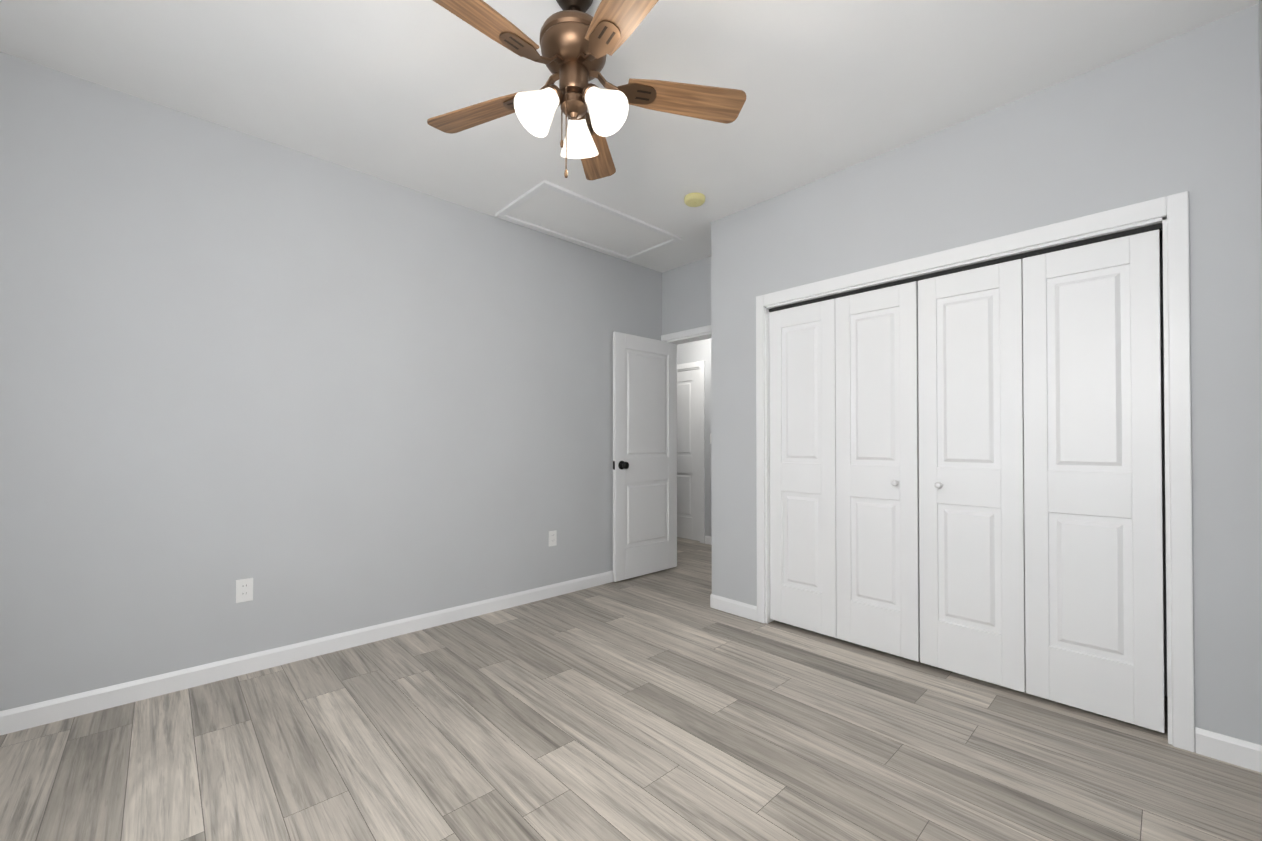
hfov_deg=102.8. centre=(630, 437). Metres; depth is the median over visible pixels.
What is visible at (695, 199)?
smoke detector
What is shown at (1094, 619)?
closet door
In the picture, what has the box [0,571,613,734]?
baseboard
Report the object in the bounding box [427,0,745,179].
ceiling fan
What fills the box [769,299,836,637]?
closet door
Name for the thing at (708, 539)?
baseboard
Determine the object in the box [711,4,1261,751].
wall
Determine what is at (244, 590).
electrical outlet
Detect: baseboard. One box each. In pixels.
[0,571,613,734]
[705,536,711,544]
[711,594,756,620]
[1195,727,1261,772]
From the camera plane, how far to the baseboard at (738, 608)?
3.41 m
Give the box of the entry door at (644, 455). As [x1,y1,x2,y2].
[613,332,676,581]
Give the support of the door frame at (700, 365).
attached to the wall at (705, 350)
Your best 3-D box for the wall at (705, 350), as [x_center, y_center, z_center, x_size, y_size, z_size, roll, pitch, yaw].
[1.985,-0.155,4.724,0.140,2.740,4.930,1,-1,-43]
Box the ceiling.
[0,0,1258,272]
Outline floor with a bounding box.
[0,537,1261,840]
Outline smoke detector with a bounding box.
[684,192,704,206]
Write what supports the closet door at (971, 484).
in the wall at (1213, 154)
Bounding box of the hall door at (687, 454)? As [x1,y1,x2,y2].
[677,369,698,540]
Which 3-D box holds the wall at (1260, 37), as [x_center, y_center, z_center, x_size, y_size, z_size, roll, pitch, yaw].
[1.197,-0.195,0.711,4.330,2.740,0.140,1,-1,-43]
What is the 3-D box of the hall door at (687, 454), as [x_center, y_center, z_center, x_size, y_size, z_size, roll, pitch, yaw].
[0.526,0.207,6.170,0.107,2.020,0.782,1,-1,-43]
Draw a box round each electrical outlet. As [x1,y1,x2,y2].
[236,578,252,602]
[549,530,556,546]
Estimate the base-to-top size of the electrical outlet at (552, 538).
0.115 m
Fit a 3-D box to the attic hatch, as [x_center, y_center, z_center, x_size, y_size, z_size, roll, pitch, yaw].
[-0.270,-1.526,3.658,1.250,0.020,0.610,1,-1,-43]
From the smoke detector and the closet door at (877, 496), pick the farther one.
the smoke detector
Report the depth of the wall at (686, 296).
4.35 m
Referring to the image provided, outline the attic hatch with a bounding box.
[495,180,681,260]
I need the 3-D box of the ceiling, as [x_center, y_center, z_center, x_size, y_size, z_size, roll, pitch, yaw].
[-0.364,-1.591,3.188,5.690,0.100,5.870,1,-1,-43]
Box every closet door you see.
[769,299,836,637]
[835,281,919,661]
[918,259,1025,692]
[1022,229,1164,732]
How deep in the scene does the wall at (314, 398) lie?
2.59 m
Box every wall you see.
[0,52,661,710]
[662,230,1167,696]
[677,338,711,536]
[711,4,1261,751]
[1259,0,1261,233]
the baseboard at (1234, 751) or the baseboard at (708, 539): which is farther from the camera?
the baseboard at (708, 539)
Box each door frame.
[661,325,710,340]
[677,361,704,542]
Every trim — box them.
[756,191,1194,751]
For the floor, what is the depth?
1.91 m

